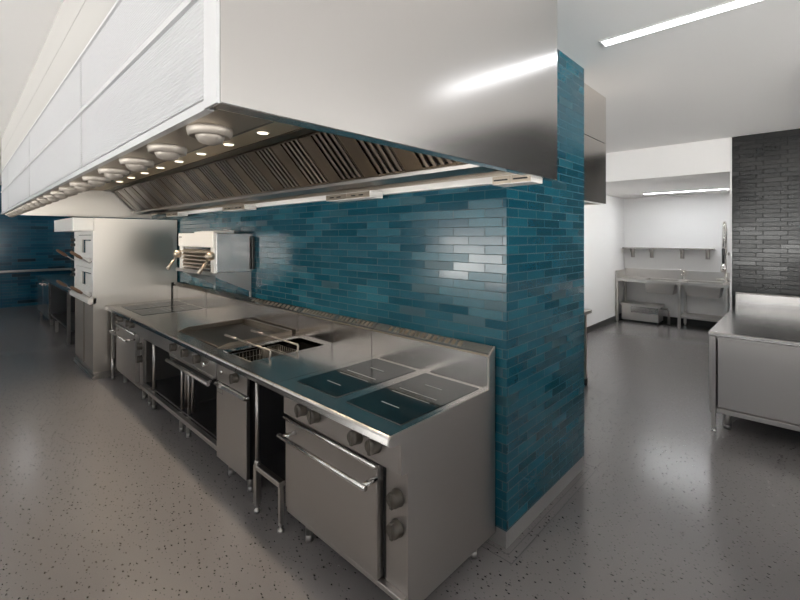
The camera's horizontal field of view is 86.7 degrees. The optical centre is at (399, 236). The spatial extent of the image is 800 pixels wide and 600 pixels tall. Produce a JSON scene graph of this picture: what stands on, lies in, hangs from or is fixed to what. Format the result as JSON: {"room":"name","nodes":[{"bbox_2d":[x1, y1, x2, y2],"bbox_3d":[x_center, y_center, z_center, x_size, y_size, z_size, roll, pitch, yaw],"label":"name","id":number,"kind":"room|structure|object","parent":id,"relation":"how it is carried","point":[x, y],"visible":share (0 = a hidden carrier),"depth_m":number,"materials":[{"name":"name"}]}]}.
{"room":"commercial kitchen","nodes":[
{"label":"commercial kitchen","id":0,"kind":"room"},
{"bbox_2d":[0,185,70,307],"bbox_3d":[-10.874,0.240,9.464,0.200,3.020,7.850,0,0,44],"label":"wall","id":1,"kind":"structure","parent":0,"point":[27,242],"depth_m":10.76,"materials":[{"name":"blue tile"}]},
{"bbox_2d":[0,268,70,272],"bbox_3d":[-11.140,0.860,9.009,0.045,0.056,6.625,0,0,44],"label":"trim","id":2,"kind":"structure","parent":1,"relation":"attached to","point":[56,269],"depth_m":10.85,"materials":[{"name":"silver metal"}]},
{"bbox_2d":[71,49,583,531],"bbox_3d":[-3.738,0.190,7.310,13.093,2.920,1.150,0,0,44],"label":"wall","id":3,"kind":"structure","parent":0,"point":[502,268],"depth_m":2.85,"materials":[{"name":"teal tile"}]},
{"bbox_2d":[173,282,180,299],"bbox_3d":[-3.035,0.735,5.769,0.174,0.230,0.064,0,0,44],"label":"backsplash","id":4,"kind":"structure","parent":3,"relation":"attached to","point":[176,284],"depth_m":5.75,"materials":[{"name":"silver metal"}]},
{"bbox_2d":[177,283,209,308],"bbox_3d":[-2.624,0.735,5.375,0.948,0.230,0.064,0,0,44],"label":"backsplash","id":5,"kind":"structure","parent":3,"relation":"attached to","point":[193,296],"depth_m":5.32,"materials":[{"name":"silver metal"}]},
{"bbox_2d":[166,230,254,296],"bbox_3d":[-2.026,0.276,4.482,0.974,0.687,0.538,0,0,44],"label":"grill","id":6,"kind":"object","parent":3,"relation":"attached to","point":[207,256],"visible":1,"depth_m":4.29,"materials":[{"name":"silver metal"}]},
{"bbox_2d":[178,233,215,247],"bbox_3d":[-2.120,0.031,4.403,0.920,0.142,0.034,0,0,44],"label":"hood","id":7,"kind":"object","parent":6,"relation":"attached to","point":[185,240],"depth_m":4.35,"materials":[{"name":"white"}]},
{"bbox_2d":[176,267,227,275],"bbox_3d":[-2.091,0.354,4.433,0.940,0.032,0.162,0,0,44],"label":"drip tray","id":8,"kind":"object","parent":6,"relation":"on","point":[206,271],"depth_m":4.19,"materials":[{"name":"silver metal"}]},
{"bbox_2d":[206,289,251,318],"bbox_3d":[-1.911,0.735,4.695,0.990,0.230,0.064,0,0,44],"label":"backsplash","id":9,"kind":"structure","parent":3,"relation":"attached to","point":[227,303],"depth_m":4.64,"materials":[{"name":"silver metal"}]},
{"bbox_2d":[246,297,303,334],"bbox_3d":[-1.206,0.735,4.020,0.947,0.230,0.064,0,0,44],"label":"backsplash","id":10,"kind":"structure","parent":3,"relation":"attached to","point":[287,318],"depth_m":3.95,"materials":[{"name":"silver metal"}]},
{"bbox_2d":[298,308,337,344],"bbox_3d":[-0.687,0.735,3.523,0.473,0.230,0.064,0,0,44],"label":"backsplash","id":11,"kind":"structure","parent":3,"relation":"attached to","point":[316,327],"depth_m":3.49,"materials":[{"name":"silver metal"}]},
{"bbox_2d":[332,315,377,355],"bbox_3d":[-0.346,0.735,3.197,0.455,0.230,0.064,0,0,44],"label":"backsplash","id":12,"kind":"structure","parent":3,"relation":"attached to","point":[351,336],"depth_m":3.16,"materials":[{"name":"silver metal"}]},
{"bbox_2d":[372,323,492,388],"bbox_3d":[0.166,0.735,2.708,0.948,0.230,0.064,0,0,44],"label":"backsplash","id":13,"kind":"structure","parent":3,"relation":"attached to","point":[467,363],"depth_m":2.62,"materials":[{"name":"silver metal"}]},
{"bbox_2d":[488,457,582,548],"bbox_3d":[-3.739,1.700,7.311,13.089,0.100,1.142,0,0,44],"label":"baseboard","id":14,"kind":"structure","parent":3,"relation":"attached to","point":[503,538],"depth_m":2.62,"materials":[{"name":"grey"}]},
{"bbox_2d":[482,463,597,563],"bbox_3d":[-3.675,1.749,7.249,13.068,0.001,1.300,0,0,44],"label":"trim","id":15,"kind":"structure","parent":3,"relation":"attached to","point":[584,463],"depth_m":2.57,"materials":[{"name":"grey"}]},
{"bbox_2d":[0,305,799,599],"bbox_3d":[-1.427,1.800,5.308,19.600,0.100,14.900,0,0,44],"label":"floor","id":16,"kind":"structure","parent":0,"point":[103,496],"depth_m":2.72,"materials":[{"name":"concrete"}]},
{"bbox_2d":[36,273,74,344],"bbox_3d":[-6.428,1.300,8.420,3.930,0.900,0.894,0,0,44],"label":"work table","id":17,"kind":"object","parent":16,"relation":"on","point":[55,301],"visible":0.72,"depth_m":8.39,"materials":[{"name":"silver metal"}]},
{"bbox_2d":[36,273,73,292],"bbox_3d":[-6.418,0.870,8.430,3.930,0.040,0.865,0,0,44],"label":"countertop","id":18,"kind":"structure","parent":17,"relation":"on","point":[67,279],"depth_m":8.47,"materials":[{"name":"silver metal"}]},
{"bbox_2d":[51,312,74,331],"bbox_3d":[-5.831,1.530,7.880,2.120,0.030,0.770,0,0,44],"label":"shelf","id":19,"kind":"object","parent":17,"relation":"attached to","point":[61,317],"depth_m":7.87,"materials":[{"name":"grey metal"}]},
{"bbox_2d":[54,217,176,379],"bbox_3d":[-3.995,0.758,5.919,1.404,1.983,1.176,0,0,44],"label":"oven","id":20,"kind":"object","parent":16,"relation":"on","point":[117,261],"visible":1,"depth_m":5.44,"materials":[{"name":"silver metal"}]},
{"bbox_2d":[56,235,90,261],"bbox_3d":[-4.270,0.154,5.543,1.050,0.348,0.254,0,0,44],"label":"oven","id":21,"kind":"object","parent":20,"relation":"in","point":[82,243],"depth_m":5.72,"materials":[{"name":"silver metal"}]},
{"bbox_2d":[56,266,90,295],"bbox_3d":[-4.270,0.574,5.543,1.050,0.348,0.254,0,0,44],"label":"oven","id":22,"kind":"object","parent":20,"relation":"in","point":[82,274],"depth_m":5.68,"materials":[{"name":"silver metal"}]},
{"bbox_2d":[70,251,91,263],"bbox_3d":[-3.862,0.246,5.134,0.040,0.162,0.226,0,0,44],"label":"handle","id":23,"kind":"object","parent":20,"relation":"in","point":[73,253],"depth_m":5.11,"materials":[{"name":"brown wood"}]},
{"bbox_2d":[70,286,91,297],"bbox_3d":[-3.862,0.666,5.134,0.040,0.162,0.226,0,0,44],"label":"handle","id":24,"kind":"object","parent":20,"relation":"in","point":[73,288],"depth_m":5.11,"materials":[{"name":"brown wood"}]},
{"bbox_2d":[104,282,180,378],"bbox_3d":[-3.308,1.185,5.487,0.182,1.130,0.848,0,0,44],"label":"cabinet filler","id":25,"kind":"object","parent":16,"relation":"on","point":[173,286],"visible":0.57,"depth_m":5.22,"materials":[{"name":"silver metal"}]},
{"bbox_2d":[107,299,175,306],"bbox_3d":[-3.324,0.866,5.468,0.177,0.032,0.771,0,0,44],"label":"countertop","id":26,"kind":"structure","parent":25,"relation":"on","point":[126,304],"depth_m":5.41,"materials":[{"name":"silver metal"}]},
{"bbox_2d":[108,283,210,398],"bbox_3d":[-2.894,1.185,5.086,0.958,1.131,0.860,0,0,44],"label":"range","id":27,"kind":"object","parent":16,"relation":"on","point":[130,348],"visible":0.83,"depth_m":4.90,"materials":[{"name":"silver metal"}]},
{"bbox_2d":[108,323,142,384],"bbox_3d":[-3.145,1.325,4.833,0.945,0.550,0.148,0,0,44],"label":"oven","id":28,"kind":"object","parent":27,"relation":"in","point":[129,346],"depth_m":4.75,"materials":[{"name":"grey metal"}]},
{"bbox_2d":[112,300,204,316],"bbox_3d":[-2.912,0.866,5.074,0.948,0.032,0.771,0,0,44],"label":"countertop","id":29,"kind":"structure","parent":27,"relation":"on","point":[129,312],"depth_m":4.97,"materials":[{"name":"silver metal"}]},
{"bbox_2d":[130,289,251,414],"bbox_3d":[-2.182,1.185,4.410,0.996,1.130,0.848,0,0,44],"label":"kitchen counter","id":30,"kind":"object","parent":16,"relation":"on","point":[164,378],"visible":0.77,"depth_m":4.39,"materials":[{"name":"silver metal"}]},
{"bbox_2d":[146,374,217,408],"bbox_3d":[-2.147,1.566,4.446,0.995,0.012,0.660,0,0,44],"label":"shelf","id":31,"kind":"object","parent":30,"relation":"attached to","point":[168,386],"depth_m":4.33,"materials":[{"name":"grey metal"}]},
{"bbox_2d":[134,309,239,331],"bbox_3d":[-2.200,0.866,4.393,0.993,0.032,0.771,0,0,44],"label":"countertop","id":32,"kind":"structure","parent":30,"relation":"on","point":[168,322],"depth_m":4.36,"materials":[{"name":"silver metal"}]},
{"bbox_2d":[162,297,303,450],"bbox_3d":[-1.469,1.185,3.729,0.977,1.130,0.848,0,0,44],"label":"griddle","id":33,"kind":"object","parent":16,"relation":"on","point":[189,347],"visible":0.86,"depth_m":3.70,"materials":[{"name":"silver metal"}]},
{"bbox_2d":[179,398,216,437],"bbox_3d":[-1.441,1.566,3.771,0.945,0.012,0.660,0,0,44],"label":"shelf","id":34,"kind":"object","parent":33,"relation":"attached to","point":[204,414],"depth_m":3.70,"materials":[{"name":"grey metal"}]},
{"bbox_2d":[167,330,296,351],"bbox_3d":[-1.494,0.866,3.718,0.950,0.032,0.771,0,0,44],"label":"countertop","id":35,"kind":"structure","parent":33,"relation":"on","point":[184,337],"depth_m":3.45,"materials":[{"name":"silver metal"}]},
{"bbox_2d":[206,308,337,492],"bbox_3d":[-0.949,1.185,3.232,0.500,1.130,0.848,0,0,44],"label":"fryer","id":36,"kind":"object","parent":16,"relation":"on","point":[235,392],"visible":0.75,"depth_m":2.99,"materials":[{"name":"silver metal"}]},
{"bbox_2d":[224,334,277,361],"bbox_3d":[-1.164,0.891,3.209,0.722,0.206,0.227,0,0,44],"label":"basket","id":37,"kind":"object","parent":36,"relation":"in","point":[226,335],"visible":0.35,"depth_m":3.20,"materials":[{"name":"grey metal"}]},
{"bbox_2d":[211,335,329,365],"bbox_3d":[-0.975,0.866,3.222,0.476,0.032,0.771,0,0,44],"label":"countertop","id":38,"kind":"structure","parent":36,"relation":"on","point":[221,353],"depth_m":3.12,"materials":[{"name":"silver metal"}]},
{"bbox_2d":[251,330,298,353],"bbox_3d":[-1.009,0.891,3.371,0.722,0.206,0.107,0,0,44],"label":"basket","id":39,"kind":"object","parent":36,"relation":"in","point":[254,331],"visible":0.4,"depth_m":3.34,"materials":[{"name":"grey metal"}]},
{"bbox_2d":[235,315,377,533],"bbox_3d":[-0.617,1.185,2.914,0.458,1.130,0.848,0,0,44],"label":"work table","id":40,"kind":"object","parent":16,"relation":"on","point":[351,337],"visible":0.51,"depth_m":2.80,"materials":[{"name":"silver metal"}]},
{"bbox_2d":[260,449,285,485],"bbox_3d":[-0.590,1.472,2.881,0.365,0.015,0.650,0,0,44],"label":"shelf","id":41,"kind":"object","parent":40,"relation":"attached to","point":[275,463],"depth_m":2.73,"materials":[{"name":"grey metal"}]},
{"bbox_2d":[241,345,371,382],"bbox_3d":[-0.634,0.866,2.896,0.458,0.032,0.771,0,0,44],"label":"countertop","id":42,"kind":"structure","parent":40,"relation":"on","point":[287,367],"depth_m":2.87,"materials":[{"name":"silver metal"}]},
{"bbox_2d":[272,323,494,599],"bbox_3d":[-0.105,1.185,2.418,0.958,1.131,0.860,0,0,44],"label":"range","id":43,"kind":"object","parent":16,"relation":"on","point":[390,453],"visible":1,"depth_m":2.16,"materials":[{"name":"silver metal"}]},
{"bbox_2d":[277,415,405,594],"bbox_3d":[-0.355,1.325,2.166,0.945,0.550,0.148,0,0,44],"label":"oven","id":44,"kind":"object","parent":43,"relation":"in","point":[356,504],"depth_m":2.09,"materials":[{"name":"grey metal"}]},
{"bbox_2d":[278,357,486,434],"bbox_3d":[-0.122,0.866,2.406,0.948,0.032,0.771,0,0,44],"label":"countertop","id":45,"kind":"structure","parent":43,"relation":"on","point":[340,404],"depth_m":2.24,"materials":[{"name":"silver metal"}]},
{"bbox_2d":[584,309,591,385],"bbox_3d":[1.726,1.308,4.977,0.715,0.885,0.880,0,0,44],"label":"table","id":46,"kind":"object","parent":16,"relation":"on","point":[586,311],"visible":0.19,"depth_m":4.95,"materials":[{"name":"silver metal"}]},
{"bbox_2d":[584,309,591,314],"bbox_3d":[1.726,0.885,4.977,0.715,0.040,0.880,0,0,44],"label":"countertop","id":47,"kind":"structure","parent":46,"relation":"on","point":[586,311],"depth_m":4.98,"materials":[{"name":"silver metal"}]},
{"bbox_2d":[620,300,669,324],"bbox_3d":[5.040,1.558,8.678,0.851,0.385,0.430,0,0,44],"label":"trap","id":48,"kind":"object","parent":16,"relation":"on","point":[632,311],"visible":1,"depth_m":8.57,"materials":[{"name":"silver metal"}]},
{"bbox_2d":[616,268,729,328],"bbox_3d":[5.579,1.212,8.196,2.424,1.075,0.638,0,0,44],"label":"bench","id":49,"kind":"object","parent":16,"relation":"on","point":[657,281],"visible":0.58,"depth_m":8.28,"materials":[{"name":"silver metal"}]},
{"bbox_2d":[616,276,729,287],"bbox_3d":[5.580,0.882,8.195,2.422,0.055,0.638,0,0,44],"label":"countertop","id":50,"kind":"structure","parent":49,"relation":"on","point":[626,278],"depth_m":8.23,"materials":[{"name":"silver metal"}]},
{"bbox_2d":[677,269,685,279],"bbox_3d":[5.586,0.742,8.352,0.148,0.224,0.201,0,0,12],"label":"mixer tap","id":51,"kind":"object","parent":49,"relation":"on","point":[683,271],"visible":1,"depth_m":8.39,"materials":[{"name":"silver metal"}]},
{"bbox_2d":[716,221,729,282],"bbox_3d":[6.074,0.278,7.894,0.320,1.152,0.252,0,0,-1],"label":"tap","id":52,"kind":"object","parent":49,"relation":"on","point":[723,267],"visible":0.98,"depth_m":7.82,"materials":[{"name":"silver metal"}]},
{"bbox_2d":[709,292,799,432],"bbox_3d":[4.678,1.219,3.466,3.228,1.062,2.124,0,0,44],"label":"work table","id":53,"kind":"object","parent":16,"relation":"on","point":[754,349],"visible":1,"depth_m":3.69,"materials":[{"name":"silver metal"}]},
{"bbox_2d":[709,292,799,346],"bbox_3d":[4.678,0.788,3.466,3.228,0.200,2.124,0,0,44],"label":"countertop","id":54,"kind":"structure","parent":53,"relation":"on","point":[756,317],"depth_m":4.31,"materials":[{"name":"silver metal"}]},
{"bbox_2d":[0,0,799,184],"bbox_3d":[-1.427,-1.320,5.308,19.600,0.100,14.900,0,0,44],"label":"ceiling","id":55,"kind":"structure","parent":0,"point":[736,72],"depth_m":3.10,"materials":[{"name":"white paint"}]},
{"bbox_2d":[1,0,556,218],"bbox_3d":[-2.174,-0.757,3.814,6.585,1.022,1.737,0,0,44],"label":"extraction hood","id":56,"kind":"object","parent":55,"relation":"hanging from","point":[176,104],"visible":1,"depth_m":1.57,"materials":[{"name":"silver metal"}]},
{"bbox_2d":[47,198,59,201],"bbox_3d":[-2.433,-0.262,2.974,0.074,0.032,0.074,0,0,44],"label":"light fixture","id":57,"kind":"object","parent":56,"relation":"on","point":[49,199],"depth_m":2.95,"materials":[{"name":"silver metal"}]},
{"bbox_2d":[1,0,116,170],"bbox_3d":[-2.767,-1.054,3.206,6.570,0.432,0.020,0,0,44],"label":"trim","id":58,"kind":"structure","parent":56,"relation":"attached to","point":[75,23],"depth_m":2.46,"materials":[{"name":"grey paint"}]},
{"bbox_2d":[54,195,67,198],"bbox_3d":[-2.192,-0.262,2.744,0.074,0.032,0.074,0,0,44],"label":"light fixture","id":59,"kind":"object","parent":56,"relation":"on","point":[57,196],"depth_m":2.72,"materials":[{"name":"silver metal"}]},
{"bbox_2d":[63,191,78,195],"bbox_3d":[-1.952,-0.262,2.514,0.074,0.032,0.074,0,0,44],"label":"light fixture","id":60,"kind":"object","parent":56,"relation":"on","point":[71,193],"depth_m":2.49,"materials":[{"name":"silver metal"}]},
{"bbox_2d":[74,187,90,190],"bbox_3d":[-1.711,-0.262,2.284,0.074,0.032,0.074,0,0,44],"label":"light fixture","id":61,"kind":"object","parent":56,"relation":"on","point":[77,188],"depth_m":2.26,"materials":[{"name":"silver metal"}]},
{"bbox_2d":[87,181,105,185],"bbox_3d":[-1.470,-0.262,2.054,0.074,0.032,0.074,0,0,44],"label":"light fixture","id":62,"kind":"object","parent":56,"relation":"on","point":[94,183],"depth_m":2.03,"materials":[{"name":"silver metal"}]},
{"bbox_2d":[104,174,123,179],"bbox_3d":[-1.230,-0.262,1.823,0.074,0.032,0.074,0,0,44],"label":"light fixture","id":63,"kind":"object","parent":56,"relation":"on","point":[110,176],"depth_m":1.80,"materials":[{"name":"silver metal"}]},
{"bbox_2d":[125,164,147,171],"bbox_3d":[-0.989,-0.262,1.593,0.074,0.032,0.074,0,0,44],"label":"light fixture","id":64,"kind":"object","parent":56,"relation":"on","point":[133,167],"depth_m":1.57,"materials":[{"name":"silver metal"}]},
{"bbox_2d":[154,151,179,160],"bbox_3d":[-0.748,-0.262,1.363,0.074,0.032,0.074,0,0,44],"label":"light fixture","id":65,"kind":"object","parent":56,"relation":"on","point":[163,155],"depth_m":1.34,"materials":[{"name":"silver metal"}]},
{"bbox_2d":[90,121,301,190],"bbox_3d":[-2.381,-0.683,3.598,6.485,0.006,1.090,0,0,44],"label":"light","id":66,"kind":"object","parent":56,"relation":"attached to","point":[275,130],"depth_m":3.37,"materials":[{"name":"white metal"}]},
{"bbox_2d":[195,133,224,145],"bbox_3d":[-0.508,-0.262,1.133,0.074,0.032,0.074,0,0,44],"label":"light fixture","id":67,"kind":"object","parent":56,"relation":"on","point":[211,139],"depth_m":1.11,"materials":[{"name":"silver metal"}]},
{"bbox_2d":[222,143,234,145],"bbox_3d":[-1.250,-0.677,3.091,0.091,0.006,0.091,0,0,-9],"label":"recessed light","id":68,"kind":"object","parent":56,"relation":"on","point":[227,144],"depth_m":3.07,"materials":[{"name":"beige plastic"}]},
{"bbox_2d":[256,130,269,134],"bbox_3d":[-0.889,-0.675,2.746,0.092,0.009,0.092,0,0,44],"label":"recessed light","id":69,"kind":"object","parent":56,"relation":"on","point":[263,132],"depth_m":2.72,"materials":[{"name":"beige"}]},
{"bbox_2d":[183,177,491,213],"bbox_3d":[-1.140,-0.319,3.992,5.235,0.038,0.051,0,0,44],"label":"light","id":70,"kind":"object","parent":56,"relation":"attached to","point":[461,182],"depth_m":2.99,"materials":[{"name":"white plastic"}]},
{"bbox_2d":[584,83,605,204],"bbox_3d":[-0.604,-0.784,5.670,6.090,0.968,0.808,0,0,44],"label":"extraction hood","id":71,"kind":"object","parent":55,"relation":"hanging from","point":[594,102],"visible":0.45,"depth_m":3.65,"materials":[{"name":"silver metal"}]},
{"bbox_2d":[599,0,764,46],"bbox_3d":[1.861,-1.267,2.275,1.479,0.006,0.109,0,0,44],"label":"recessed light","id":72,"kind":"object","parent":55,"relation":"in","point":[734,4],"visible":1,"depth_m":2.48,"materials":[{"name":"white plastic"}]},
{"bbox_2d":[584,195,623,326],"bbox_3d":[3.760,0.240,8.172,0.140,3.020,3.390,0,0,44],"label":"wall","id":73,"kind":"structure","parent":0,"point":[603,223],"depth_m":8.28,"materials":[{"name":"white paint"}]},
{"bbox_2d":[587,313,621,333],"bbox_3d":[3.781,1.692,8.083,0.014,0.115,3.290,0,0,44],"label":"baseboard","id":74,"kind":"structure","parent":73,"relation":"attached to","point":[605,322],"depth_m":8.23,"materials":[{"name":"black"}]},
{"bbox_2d":[606,137,729,198],"bbox_3d":[4.594,-1.052,7.374,2.168,0.435,3.390,0,0,44],"label":"ceiling","id":75,"kind":"structure","parent":0,"point":[700,165],"depth_m":6.09,"materials":[{"name":"white paint"}]},
{"bbox_2d":[647,188,729,193],"bbox_3d":[5.198,-0.832,7.759,1.334,0.006,0.084,0,0,44],"label":"recessed light","id":76,"kind":"object","parent":75,"relation":"in","point":[727,188],"visible":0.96,"depth_m":7.73,"materials":[{"name":"white plastic"}]},
{"bbox_2d":[624,193,729,321],"bbox_3d":[5.837,0.458,8.463,2.460,2.585,0.100,0,0,44],"label":"wall","id":77,"kind":"structure","parent":0,"point":[685,221],"depth_m":8.61,"materials":[{"name":"white paint"}]},
{"bbox_2d":[622,247,714,258],"bbox_3d":[5.417,0.328,8.620,1.575,0.215,0.248,0,0,44],"label":"wall shelf","id":78,"kind":"object","parent":77,"relation":"attached to","point":[632,249],"visible":1,"depth_m":8.51,"materials":[{"name":"silver metal"}]},
{"bbox_2d":[616,268,729,281],"bbox_3d":[5.580,0.765,8.195,2.422,0.180,0.638,0,0,44],"label":"backsplash","id":79,"kind":"structure","parent":77,"relation":"attached to","point":[633,272],"depth_m":8.65,"materials":[{"name":"silver metal"}]},
{"bbox_2d":[662,316,717,327],"bbox_3d":[5.802,1.692,8.416,2.446,0.115,0.015,0,0,44],"label":"baseboard","id":80,"kind":"structure","parent":77,"relation":"attached to","point":[665,318],"depth_m":8.39,"materials":[{"name":"black"}]},
{"bbox_2d":[732,128,799,307],"bbox_3d":[6.316,0.240,3.480,5.680,3.020,0.140,0,0,44],"label":"wall","id":81,"kind":"structure","parent":0,"point":[765,166],"depth_m":5.16,"materials":[{"name":"black brick"}]},
{"bbox_2d":[730,137,731,309],"bbox_3d":[4.262,0.240,5.444,0.020,3.020,0.148,0,0,44],"label":"trim","id":82,"kind":"structure","parent":81,"relation":"attached to","point":[730,137],"depth_m":5.39,"materials":[{"name":"white"}]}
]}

